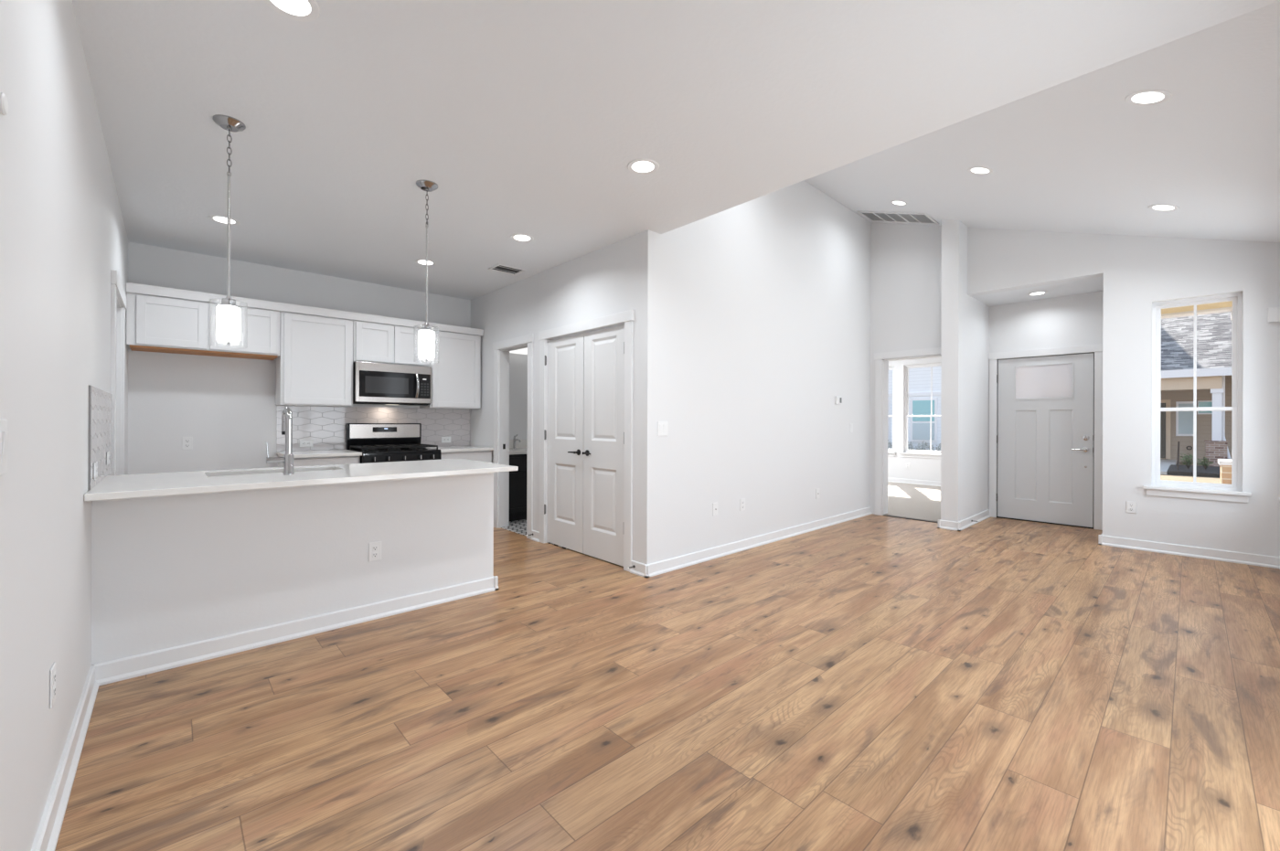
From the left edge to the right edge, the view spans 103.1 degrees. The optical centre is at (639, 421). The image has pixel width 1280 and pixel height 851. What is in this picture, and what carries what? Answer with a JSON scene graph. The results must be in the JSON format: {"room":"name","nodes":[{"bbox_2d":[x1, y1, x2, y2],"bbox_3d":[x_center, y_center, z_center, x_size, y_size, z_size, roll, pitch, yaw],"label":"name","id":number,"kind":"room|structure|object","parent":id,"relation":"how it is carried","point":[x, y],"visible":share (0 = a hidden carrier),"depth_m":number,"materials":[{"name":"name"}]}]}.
{"room":"empty living room","nodes":[
{"label":"empty living room","id":0,"kind":"room"},
{"bbox_2d":[0,0,127,850],"bbox_3d":[-2.136,-0.152,1.834,0.120,2.740,6.913,0,0,-43],"label":"wall","id":1,"kind":"structure","parent":0,"point":[63,232],"depth_m":1.47,"materials":[{"name":"white paint"}]},
{"bbox_2d":[0,419,8,475],"bbox_3d":[-1.349,0.054,1.077,0.010,0.118,0.072,0,0,-43],"label":"light switch","id":2,"kind":"object","parent":1,"relation":"attached to","point":[4,432],"visible":1,"depth_m":1.07,"materials":[{"name":"white plastic"}]},
{"bbox_2d":[0,92,8,115],"bbox_3d":[-1.348,-0.673,1.078,0.008,0.044,0.044,0,0,-43],"label":"wall sensor","id":3,"kind":"object","parent":1,"relation":"attached to","point":[4,104],"visible":1,"depth_m":1.07,"materials":[{"name":"white plastic"}]},
{"bbox_2d":[49,662,55,708],"bbox_3d":[-1.796,0.807,1.557,0.007,0.116,0.072,0,0,-43],"label":"wall outlet","id":4,"kind":"object","parent":1,"relation":"attached to","point":[52,673],"visible":1,"depth_m":1.54,"materials":[{"name":"white plastic"}]},
{"bbox_2d":[53,672,55,684],"bbox_3d":[-1.794,0.786,1.558,0.003,0.028,0.034,0,0,-43],"label":"socket","id":5,"kind":"object","parent":4,"relation":"attached to","point":[54,673],"depth_m":1.55,"materials":[{"name":"grey plastic"}]},
{"bbox_2d":[53,684,55,698],"bbox_3d":[-1.794,0.828,1.558,0.003,0.028,0.034,0,0,-43],"label":"socket","id":6,"kind":"object","parent":4,"relation":"attached to","point":[54,686],"depth_m":1.55,"materials":[{"name":"grey plastic"}]},
{"bbox_2d":[31,664,98,850],"bbox_3d":[-2.085,1.170,1.883,0.028,0.095,6.670,0,0,-43],"label":"baseboard","id":7,"kind":"structure","parent":1,"relation":"attached to","point":[48,834],"depth_m":1.68,"materials":[{"name":"white paint"}]},
{"bbox_2d":[87,384,112,490],"bbox_3d":[-2.804,0.070,2.651,0.007,0.461,1.120,0,0,-43],"label":"backsplash","id":8,"kind":"structure","parent":1,"relation":"attached to","point":[100,401],"depth_m":2.52,"materials":[{"name":"tile"}]},
{"bbox_2d":[93,461,97,479],"bbox_3d":[-2.527,0.226,2.363,0.007,0.072,0.116,0,0,-43],"label":"wall outlet","id":9,"kind":"object","parent":8,"relation":"attached to","point":[95,464],"visible":1,"depth_m":2.33,"materials":[{"name":"white plastic"}]},
{"bbox_2d":[106,451,109,465],"bbox_3d":[-2.969,0.205,2.840,0.007,0.072,0.116,0,0,-43],"label":"wall outlet","id":10,"kind":"object","parent":8,"relation":"attached to","point":[108,453],"visible":1,"depth_m":2.81,"materials":[{"name":"white plastic"}]},
{"bbox_2d":[110,269,127,475],"bbox_3d":[-3.555,0.148,3.387,0.144,2.130,0.964,0,0,-43],"label":"door frame","id":11,"kind":"structure","parent":1,"relation":"attached to","point":[116,288],"depth_m":3.67,"materials":[{"name":"white paint"}]},
{"bbox_2d":[128,241,527,474],"bbox_3d":[-2.610,-0.154,6.020,4.865,2.740,0.120,0,0,-43],"label":"wall","id":12,"kind":"structure","parent":0,"point":[227,405],"depth_m":4.75,"materials":[{"name":"white paint"}]},
{"bbox_2d":[181,437,192,449],"bbox_3d":[-4.076,0.197,4.579,0.072,0.116,0.007,0,0,-43],"label":"wall outlet","id":13,"kind":"object","parent":12,"relation":"attached to","point":[186,442],"visible":1,"depth_m":4.58,"materials":[{"name":"white plastic"}]},
{"bbox_2d":[126,292,280,360],"bbox_3d":[-3.857,-0.840,4.544,1.018,0.476,0.349,0,0,-43],"label":"upper cabinet","id":14,"kind":"object","parent":12,"relation":"attached to","point":[154,324],"visible":0.94,"depth_m":4.35,"materials":[{"name":"white paint"}]},
{"bbox_2d":[126,282,483,336],"bbox_3d":[-3.113,-1.069,5.217,3.026,0.077,0.372,0,0,-43],"label":"trim","id":15,"kind":"structure","parent":14,"relation":"attached to","point":[131,288],"depth_m":4.80,"materials":[{"name":"white paint"}]},
{"bbox_2d":[275,311,352,406],"bbox_3d":[-3.257,-0.616,5.099,0.610,0.920,0.349,0,0,-43],"label":"upper cabinet","id":16,"kind":"object","parent":12,"relation":"attached to","point":[314,367],"visible":0.96,"depth_m":4.96,"materials":[{"name":"white paint"}]},
{"bbox_2d":[276,405,470,451],"bbox_3d":[-2.861,0.073,5.701,1.995,0.454,0.007,0,0,-43],"label":"backsplash","id":17,"kind":"structure","parent":12,"relation":"attached to","point":[325,426],"depth_m":5.51,"materials":[{"name":"tile"}]},
{"bbox_2d":[299,439,313,447],"bbox_3d":[-3.403,0.224,5.190,0.116,0.072,0.007,0,0,-43],"label":"wall outlet","id":18,"kind":"object","parent":17,"relation":"attached to","point":[303,442],"visible":1,"depth_m":5.19,"materials":[{"name":"white plastic"}]},
{"bbox_2d":[441,437,450,442],"bbox_3d":[-2.347,0.221,6.165,0.116,0.072,0.007,0,0,-43],"label":"wall outlet","id":19,"kind":"object","parent":17,"relation":"attached to","point":[443,439],"visible":1,"depth_m":6.16,"materials":[{"name":"white plastic"}]},
{"bbox_2d":[352,320,429,366],"bbox_3d":[-2.748,-0.845,5.569,0.767,0.460,0.349,0,0,-43],"label":"upper cabinet","id":20,"kind":"object","parent":12,"relation":"attached to","point":[372,342],"visible":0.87,"depth_m":5.39,"materials":[{"name":"white paint"}]},
{"bbox_2d":[352,362,431,405],"bbox_3d":[-2.708,-0.392,5.525,0.757,0.428,0.467,0,0,-43],"label":"microwave","id":21,"kind":"object","parent":20,"relation":"attached to","point":[373,383],"visible":0.98,"depth_m":5.38,"materials":[{"name":"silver metal"}]},
{"bbox_2d":[419,330,480,409],"bbox_3d":[-2.244,-0.613,6.036,0.600,0.920,0.349,0,0,-43],"label":"upper cabinet","id":22,"kind":"object","parent":12,"relation":"attached to","point":[456,378],"visible":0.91,"depth_m":5.91,"materials":[{"name":"white paint"}]},
{"bbox_2d":[509,347,527,354],"bbox_3d":[-1.586,-0.977,6.805,0.900,0.148,0.110,0,0,-43],"label":"wall light","id":23,"kind":"object","parent":12,"relation":"attached to","point":[524,351],"visible":0.05,"depth_m":6.75,"materials":[{"name":"glass"}]},
{"bbox_2d":[469,234,638,561],"bbox_3d":[-1.032,-0.149,5.284,0.120,2.740,3.103,0,0,-43],"label":"wall","id":24,"kind":"structure","parent":0,"point":[602,282],"depth_m":5.16,"materials":[{"name":"white paint"}]},
{"bbox_2d":[492,333,533,538],"bbox_3d":[-1.359,0.155,5.620,0.146,2.130,0.864,0,0,-43],"label":"door frame","id":25,"kind":"structure","parent":24,"relation":"attached to","point":[528,339],"depth_m":5.83,"materials":[{"name":"white paint"}]},
{"bbox_2d":[544,333,584,553],"bbox_3d":[-0.737,0.201,4.885,0.092,2.020,0.608,0,0,-43],"label":"door","id":26,"kind":"structure","parent":24,"relation":"in","point":[565,355],"depth_m":4.88,"materials":[{"name":"white paint"}]},
{"bbox_2d":[538,309,634,572],"bbox_3d":[-0.497,0.158,4.687,0.146,2.130,1.424,0,0,-43],"label":"door frame","id":27,"kind":"structure","parent":24,"relation":"attached to","point":[627,317],"depth_m":4.32,"materials":[{"name":"white paint"}]},
{"bbox_2d":[530,530,649,577],"bbox_3d":[-0.530,1.176,4.627,0.028,0.095,1.748,0,0,-43],"label":"baseboard","id":28,"kind":"structure","parent":24,"relation":"attached to","point":[639,570],"depth_m":4.08,"materials":[{"name":"white paint"}]},
{"bbox_2d":[582,324,624,566],"bbox_3d":[-0.319,0.202,4.433,0.092,2.020,0.608,0,0,-43],"label":"door","id":29,"kind":"structure","parent":24,"relation":"in","point":[603,398],"depth_m":4.44,"materials":[{"name":"white paint"}]},
{"bbox_2d":[54,481,1279,850],"bbox_3d":[1.960,1.301,5.622,11.085,0.162,6.713,0,0,-43],"label":"floor","id":30,"kind":"structure","parent":0,"point":[871,682],"depth_m":2.13,"materials":[{"name":"brown wood"}]},
{"bbox_2d":[91,472,498,685],"bbox_3d":[-1.994,0.777,3.253,2.018,0.882,0.678,0,0,-43],"label":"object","id":31,"kind":"object","parent":30,"relation":"on","point":[177,581],"visible":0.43,"depth_m":2.78,"materials":[{"name":"white paint"}]},
{"bbox_2d":[84,458,518,501],"bbox_3d":[-1.900,0.319,3.153,2.015,0.030,0.960,0,0,-43],"label":"countertop","id":32,"kind":"structure","parent":31,"relation":"on","point":[122,486],"depth_m":2.82,"materials":[{"name":"white stone"}]},
{"bbox_2d":[266,406,294,475],"bbox_3d":[-2.084,0.108,2.934,0.134,0.391,0.168,0,0,-43],"label":"kitchen faucet","id":33,"kind":"object","parent":32,"relation":"on","point":[287,459],"visible":1,"depth_m":2.90,"materials":[{"name":"silver metal"}]},
{"bbox_2d":[368,541,381,561],"bbox_3d":[-1.641,0.805,3.150,0.072,0.116,0.007,0,0,-43],"label":"wall outlet","id":34,"kind":"object","parent":31,"relation":"attached to","point":[374,548],"visible":1,"depth_m":3.15,"materials":[{"name":"white plastic"}]},
{"bbox_2d":[372,545,378,551],"bbox_3d":[-1.640,0.784,3.149,0.034,0.028,0.003,0,0,-43],"label":"socket","id":35,"kind":"object","parent":34,"relation":"attached to","point":[374,548],"depth_m":3.15,"materials":[{"name":"grey plastic"}]},
{"bbox_2d":[372,552,378,557],"bbox_3d":[-1.640,0.826,3.149,0.034,0.028,0.003,0,0,-43],"label":"socket","id":36,"kind":"object","parent":34,"relation":"attached to","point":[374,554],"depth_m":3.15,"materials":[{"name":"grey plastic"}]},
{"bbox_2d":[277,455,360,467],"bbox_3d":[-3.164,0.773,5.011,0.585,0.882,0.612,0,0,-43],"label":"base cabinet","id":37,"kind":"object","parent":30,"relation":"on","point":[335,460],"visible":0.03,"depth_m":4.80,"materials":[{"name":"white paint"}]},
{"bbox_2d":[276,449,362,458],"bbox_3d":[-3.149,0.315,4.987,0.604,0.030,0.643,0,0,-43],"label":"countertop","id":38,"kind":"structure","parent":37,"relation":"on","point":[327,453],"depth_m":4.85,"materials":[{"name":"white stone"}]},
{"bbox_2d":[345,423,441,463],"bbox_3d":[-2.620,0.608,5.426,0.762,1.175,0.717,0,0,-43],"label":"gas range","id":39,"kind":"object","parent":30,"relation":"on","point":[378,442],"visible":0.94,"depth_m":5.46,"materials":[{"name":"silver metal"}]},
{"bbox_2d":[348,448,440,453],"bbox_3d":[-2.642,0.310,5.451,0.762,0.019,0.651,0,0,-43],"label":"cooktop","id":40,"kind":"object","parent":39,"relation":"in","point":[387,450],"depth_m":5.32,"materials":[{"name":"black metal"}]},
{"bbox_2d":[441,450,491,462],"bbox_3d":[-2.153,0.777,5.945,0.617,0.882,0.612,0,0,-43],"label":"base cabinet","id":41,"kind":"object","parent":30,"relation":"on","point":[485,456],"visible":0.08,"depth_m":5.76,"materials":[{"name":"white paint"}]},
{"bbox_2d":[426,446,493,452],"bbox_3d":[-2.133,0.319,5.926,0.621,0.030,0.643,0,0,-43],"label":"countertop","id":42,"kind":"structure","parent":41,"relation":"on","point":[445,449],"depth_m":5.75,"materials":[{"name":"white stone"}]},
{"bbox_2d":[509,439,527,522],"bbox_3d":[-1.513,0.730,6.536,0.868,0.970,0.612,0,0,-43],"label":"bathroom vanity","id":43,"kind":"object","parent":30,"relation":"on","point":[517,457],"visible":0.06,"depth_m":6.19,"materials":[{"name":"black wood"}]},
{"bbox_2d":[512,434,520,448],"bbox_3d":[-1.588,0.263,6.595,0.070,0.192,0.170,0,0,-43],"label":"bathroom faucet","id":44,"kind":"object","parent":43,"relation":"on","point":[515,436],"visible":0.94,"depth_m":6.62,"materials":[{"name":"grey metal"}]},
{"bbox_2d":[883,514,938,522],"bbox_3d":[3.461,1.239,6.410,0.050,0.016,0.755,0,0,-43],"label":"threshold","id":45,"kind":"object","parent":30,"relation":"on","point":[883,515],"visible":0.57,"depth_m":6.43,"materials":[{"name":"grey metal"}]},
{"bbox_2d":[72,0,1279,306],"bbox_3d":[0.944,-2.168,4.672,8.485,1.373,6.913,0,0,-43],"label":"ceiling","id":46,"kind":"structure","parent":0,"point":[529,117],"depth_m":2.64,"materials":[{"name":"white paint"}]},
{"bbox_2d":[207,214,240,224],"bbox_3d":[-3.147,-1.523,3.850,0.190,0.006,0.190,0,0,-43],"label":"recessed light","id":47,"kind":"object","parent":46,"relation":"in","point":[222,219],"visible":0.88,"depth_m":3.84,"materials":[{"name":"white paint"}]},
{"bbox_2d":[209,114,247,348],"bbox_3d":[-2.090,-0.952,2.586,0.152,1.140,0.152,0,0,-43],"label":"pendant light","id":48,"kind":"object","parent":46,"relation":"hanging from","point":[228,314],"visible":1,"depth_m":2.57,"materials":[{"name":"white glass"}]},
{"bbox_2d":[263,0,320,21],"bbox_3d":[-1.265,-1.516,1.835,0.190,0.006,0.190,0,0,-43],"label":"recessed light","id":49,"kind":"object","parent":46,"relation":"in","point":[299,10],"visible":1,"depth_m":1.87,"materials":[{"name":"white paint"}]},
{"bbox_2d":[415,259,436,266],"bbox_3d":[-2.051,-1.519,4.864,0.190,0.006,0.190,0,0,-43],"label":"recessed light","id":50,"kind":"object","parent":46,"relation":"in","point":[419,261],"visible":0.93,"depth_m":4.87,"materials":[{"name":"white glass"}]},
{"bbox_2d":[413,180,439,363],"bbox_3d":[-1.367,-0.950,3.261,0.152,1.140,0.152,0,0,-43],"label":"pendant light","id":51,"kind":"object","parent":46,"relation":"hanging from","point":[426,336],"visible":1,"depth_m":3.23,"materials":[{"name":"white glass"}]},
{"bbox_2d":[488,263,526,275],"bbox_3d":[-1.326,-1.514,5.074,0.300,0.010,0.230,0,0,-43],"label":"ceiling vent","id":52,"kind":"object","parent":46,"relation":"in","point":[501,268],"visible":1,"depth_m":5.07,"materials":[{"name":"white metal"}]},
{"bbox_2d":[510,233,533,242],"bbox_3d":[-0.974,-1.515,4.201,0.190,0.006,0.190,0,0,-43],"label":"recessed light","id":53,"kind":"object","parent":46,"relation":"in","point":[521,238],"visible":1,"depth_m":4.20,"materials":[{"name":"white paint"}]},
{"bbox_2d":[627,158,659,174],"bbox_3d":[0.018,-1.512,3.021,0.190,0.006,0.190,0,0,-43],"label":"recessed light","id":54,"kind":"object","parent":46,"relation":"in","point":[640,165],"visible":1,"depth_m":3.02,"materials":[{"name":"white paint"}]},
{"bbox_2d":[856,211,938,223],"bbox_3d":[3.156,-2.505,6.246,0.440,0.275,0.799,0,0,-43],"label":"ceiling vent","id":55,"kind":"object","parent":46,"relation":"in","point":[872,216],"visible":1,"depth_m":6.22,"materials":[{"name":"white metal"}]},
{"bbox_2d":[889,200,907,205],"bbox_3d":[2.878,-2.428,5.652,0.190,0.064,0.180,0,0,-38],"label":"recessed light","id":56,"kind":"object","parent":46,"relation":"in","point":[894,202],"visible":1,"depth_m":5.65,"materials":[{"name":"white paint"}]},
{"bbox_2d":[967,166,992,174],"bbox_3d":[2.836,-2.091,4.240,0.190,0.064,0.180,0,0,-38],"label":"recessed light","id":57,"kind":"object","parent":46,"relation":"in","point":[977,170],"visible":1,"depth_m":4.24,"materials":[{"name":"white paint"}]},
{"bbox_2d":[1026,291,1047,296],"bbox_3d":[4.651,-1.496,5.953,0.190,0.006,0.190,0,0,-43],"label":"recessed light","id":58,"kind":"object","parent":46,"relation":"in","point":[1036,293],"visible":1,"depth_m":5.96,"materials":[{"name":"white paint"}]},
{"bbox_2d":[1124,89,1172,106],"bbox_3d":[2.740,-1.747,2.744,0.180,0.064,0.190,0,0,43],"label":"recessed light","id":59,"kind":"object","parent":46,"relation":"in","point":[1146,97],"visible":1,"depth_m":2.74,"materials":[{"name":"white paint"}]},
{"bbox_2d":[1148,203,1179,211],"bbox_3d":[4.260,-1.739,4.138,0.180,0.064,0.190,0,0,43],"label":"recessed light","id":60,"kind":"object","parent":46,"relation":"in","point":[1158,207],"visible":1,"depth_m":4.13,"materials":[{"name":"white paint"}]},
{"bbox_2d":[636,180,870,565],"bbox_3d":[1.575,-0.795,5.495,4.233,4.050,0.120,0,0,-43],"label":"wall","id":61,"kind":"structure","parent":0,"point":[753,316],"depth_m":5.01,"materials":[{"name":"white paint"}]},
{"bbox_2d":[657,421,667,436],"bbox_3d":[0.185,0.059,4.126,0.118,0.118,0.010,0,0,-43],"label":"light switch","id":62,"kind":"object","parent":61,"relation":"attached to","point":[662,426],"visible":1,"depth_m":4.12,"materials":[{"name":"white plastic"}]},
{"bbox_2d":[712,502,717,515],"bbox_3d":[0.682,0.791,4.583,0.072,0.116,0.014,0,0,-43],"label":"cable plate","id":63,"kind":"object","parent":61,"relation":"attached to","point":[714,505],"visible":1,"depth_m":4.58,"materials":[{"name":"white plastic"}]},
{"bbox_2d":[740,498,745,511],"bbox_3d":[0.984,0.796,4.867,0.072,0.116,0.007,0,0,-43],"label":"wall outlet","id":64,"kind":"object","parent":61,"relation":"attached to","point":[742,501],"visible":1,"depth_m":4.87,"materials":[{"name":"white plastic"}]},
{"bbox_2d":[644,506,872,577],"bbox_3d":[1.564,1.183,5.391,4.141,0.095,0.028,0,0,-43],"label":"baseboard","id":65,"kind":"structure","parent":61,"relation":"attached to","point":[668,565],"depth_m":4.87,"materials":[{"name":"white paint"}]},
{"bbox_2d":[815,488,819,499],"bbox_3d":[2.045,0.830,5.843,0.072,0.116,0.014,0,0,-43],"label":"cable plate","id":66,"kind":"object","parent":61,"relation":"attached to","point":[817,489],"visible":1,"depth_m":5.83,"materials":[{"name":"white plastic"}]},
{"bbox_2d":[834,395,841,404],"bbox_3d":[2.406,-0.257,6.165,0.124,0.096,0.026,0,0,-43],"label":"wall thermostat","id":67,"kind":"object","parent":61,"relation":"attached to","point":[837,400],"visible":1,"depth_m":6.13,"materials":[{"name":"white plastic"}]},
{"bbox_2d":[850,423,853,432],"bbox_3d":[2.673,0.080,6.424,0.072,0.118,0.010,0,0,-43],"label":"light switch","id":68,"kind":"object","parent":61,"relation":"attached to","point":[851,424],"visible":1,"depth_m":6.42,"materials":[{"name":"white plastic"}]},
{"bbox_2d":[887,356,941,481],"bbox_3d":[5.396,-0.126,10.201,0.170,2.740,4.135,0,0,-43],"label":"wall","id":69,"kind":"structure","parent":0,"point":[926,469],"depth_m":10.22,"materials":[{"name":"white paint"}]},
{"bbox_2d":[887,366,895,456],"bbox_3d":[4.862,-0.211,10.712,0.180,1.835,1.056,0,0,-43],"label":"window","id":70,"kind":"structure","parent":69,"relation":"attached to","point":[890,452],"depth_m":10.41,"materials":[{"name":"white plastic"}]},
{"bbox_2d":[887,477,940,486],"bbox_3d":[5.250,1.196,10.207,0.028,0.095,3.935,0,0,-43],"label":"baseboard","id":71,"kind":"structure","parent":69,"relation":"attached to","point":[895,480],"depth_m":10.03,"materials":[{"name":"white paint"}]},
{"bbox_2d":[899,362,941,458],"bbox_3d":[5.636,-0.208,9.875,0.180,1.835,1.056,0,0,-43],"label":"window","id":72,"kind":"structure","parent":69,"relation":"attached to","point":[919,453],"depth_m":10.07,"materials":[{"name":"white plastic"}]},
{"bbox_2d":[940,219,989,522],"bbox_3d":[4.026,-0.571,6.273,1.275,3.620,0.175,0,0,-43],"label":"wall pillar","id":73,"kind":"structure","parent":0,"point":[965,318],"depth_m":5.89,"materials":[{"name":"white paint"}]},
{"bbox_2d":[937,509,990,531],"bbox_3d":[4.010,1.191,6.264,1.303,0.095,0.231,0,0,-43],"label":"baseboard","id":74,"kind":"structure","parent":73,"relation":"attached to","point":[959,526],"depth_m":5.90,"materials":[{"name":"white paint"}]},
{"bbox_2d":[988,290,1103,516],"bbox_3d":[4.766,-0.208,5.947,0.930,2.900,1.350,0,0,-43],"label":"wall","id":75,"kind":"structure","parent":0,"point":[1074,320],"depth_m":6.21,"materials":[{"name":"white paint"}]},
{"bbox_2d":[996,352,1094,529],"bbox_3d":[4.939,0.219,6.234,0.107,2.047,0.945,0,0,-43],"label":"door","id":76,"kind":"structure","parent":75,"relation":"in","point":[1045,437],"depth_m":6.21,"materials":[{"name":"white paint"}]},
{"bbox_2d":[988,343,1102,530],"bbox_3d":[4.924,0.177,6.220,0.024,2.130,1.119,0,0,-43],"label":"door frame","id":77,"kind":"structure","parent":75,"relation":"attached to","point":[1097,349],"depth_m":5.96,"materials":[{"name":"white paint"}]},
{"bbox_2d":[869,222,1279,556],"bbox_3d":[4.363,-0.760,5.559,0.190,4.000,3.570,0,0,-43],"label":"wall","id":78,"kind":"structure","parent":0,"point":[1137,272],"depth_m":4.96,"materials":[{"name":"white paint"}]},
{"bbox_2d":[874,347,941,515],"bbox_3d":[3.460,0.167,6.486,0.174,2.140,0.872,0,0,-43],"label":"door frame","id":79,"kind":"structure","parent":78,"relation":"attached to","point":[878,357],"depth_m":6.70,"materials":[{"name":"white paint"}]},
{"bbox_2d":[1126,501,1136,513],"bbox_3d":[4.798,0.839,4.966,0.007,0.116,0.072,0,0,-43],"label":"wall outlet","id":80,"kind":"object","parent":78,"relation":"attached to","point":[1131,506],"visible":1,"depth_m":4.96,"materials":[{"name":"white plastic"}]},
{"bbox_2d":[1098,533,1279,568],"bbox_3d":[5.373,1.196,5.027,0.978,0.095,1.168,0,0,-43],"label":"baseboard","id":81,"kind":"structure","parent":78,"relation":"attached to","point":[1254,560],"depth_m":4.66,"materials":[{"name":"white paint"}]},
{"bbox_2d":[1143,292,1251,502],"bbox_3d":[5.127,-0.220,4.697,0.205,1.855,0.662,0,0,-43],"label":"window","id":82,"kind":"structure","parent":78,"relation":"in","point":[1195,490],"depth_m":4.68,"materials":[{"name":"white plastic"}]},
{"bbox_2d":[1268,306,1279,322],"bbox_3d":[5.391,-0.906,4.308,0.038,0.126,0.092,0,0,-43],"label":"door chime","id":83,"kind":"object","parent":78,"relation":"attached to","point":[1274,313],"visible":1,"depth_m":4.31,"materials":[{"name":"white plastic"}]},
{"label":"outside","id":84,"kind":"structure","parent":0,"visible":0},
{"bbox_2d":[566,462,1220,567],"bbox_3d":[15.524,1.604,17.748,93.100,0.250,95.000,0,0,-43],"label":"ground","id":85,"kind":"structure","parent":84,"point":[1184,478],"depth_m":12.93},
{"bbox_2d":[907,441,915,449],"bbox_3d":[11.958,1.159,22.877,0.780,0.616,0.849,0,0,-43],"label":"shrub","id":86,"kind":"object","parent":85,"relation":"on","point":[911,443],"visible":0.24,"depth_m":22.65,"materials":[{"name":"grey plant"}]},
{"bbox_2d":[887,366,941,450],"bbox_3d":[12.769,-2.931,26.421,5.400,8.800,11.100,0,0,-43],"label":"house","id":87,"kind":"structure","parent":85,"relation":"on","point":[919,378],"depth_m":23.00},
{"bbox_2d":[914,440,935,450],"bbox_3d":[12.501,1.151,22.300,0.802,0.635,0.761,0,0,2],"label":"shrub","id":88,"kind":"object","parent":85,"relation":"on","point":[922,446],"visible":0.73,"depth_m":22.24,"materials":[{"name":"grey plant"}]},
{"bbox_2d":[1167,464,1220,477],"bbox_3d":[16.723,1.433,14.240,3.300,0.100,2.620,0,0,-43],"label":"garden bed","id":89,"kind":"object","parent":85,"relation":"on","point":[1210,471],"visible":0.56,"depth_m":14.08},
{"bbox_2d":[1176,441,1179,469],"bbox_3d":[15.409,0.983,14.559,0.044,0.811,0.060,0,0,-43],"label":"stake","id":90,"kind":"object","parent":89,"relation":"on","point":[1178,459],"visible":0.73,"depth_m":14.55,"materials":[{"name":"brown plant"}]},
{"bbox_2d":[1179,453,1193,469],"bbox_3d":[15.844,1.140,14.742,0.552,0.479,0.297,0,0,-43],"label":"shrub","id":91,"kind":"object","parent":89,"relation":"on","point":[1188,460],"visible":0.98,"depth_m":14.66,"materials":[{"name":"green plant"}]},
{"bbox_2d":[1197,457,1213,469],"bbox_3d":[16.196,1.196,14.591,0.336,0.371,0.350,0,0,16],"label":"shrub","id":92,"kind":"object","parent":89,"relation":"on","point":[1202,463],"visible":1,"depth_m":14.54,"materials":[{"name":"green plant"}]},
{"bbox_2d":[1160,311,1232,474],"bbox_3d":[20.692,-4.064,19.101,15.700,11.120,18.000,0,0,-43],"label":"house","id":93,"kind":"structure","parent":85,"relation":"on","point":[1214,331],"depth_m":18.05,"materials":[{"name":"beige"}]},
{"bbox_3d":[6.206,1.366,6.002,3.130,0.160,3.190,0,0,-43],"label":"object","id":94,"kind":"object","parent":85,"relation":"on","visible":0},
{"bbox_2d":[1217,309,1232,484],"bbox_3d":[7.296,-0.032,6.103,0.470,2.644,0.465,0,0,-43],"label":"pier","id":95,"kind":"structure","parent":94,"relation":"on","point":[1225,464],"depth_m":6.09,"materials":[{"name":"beige brick"}]},
{"bbox_2d":[1161,300,1232,319],"bbox_3d":[6.855,-1.484,6.586,0.230,0.255,3.180,0,0,-43],"label":"beam","id":96,"kind":"structure","parent":95,"relation":"on","point":[1224,306],"depth_m":6.36,"materials":[{"name":"beige paint"}]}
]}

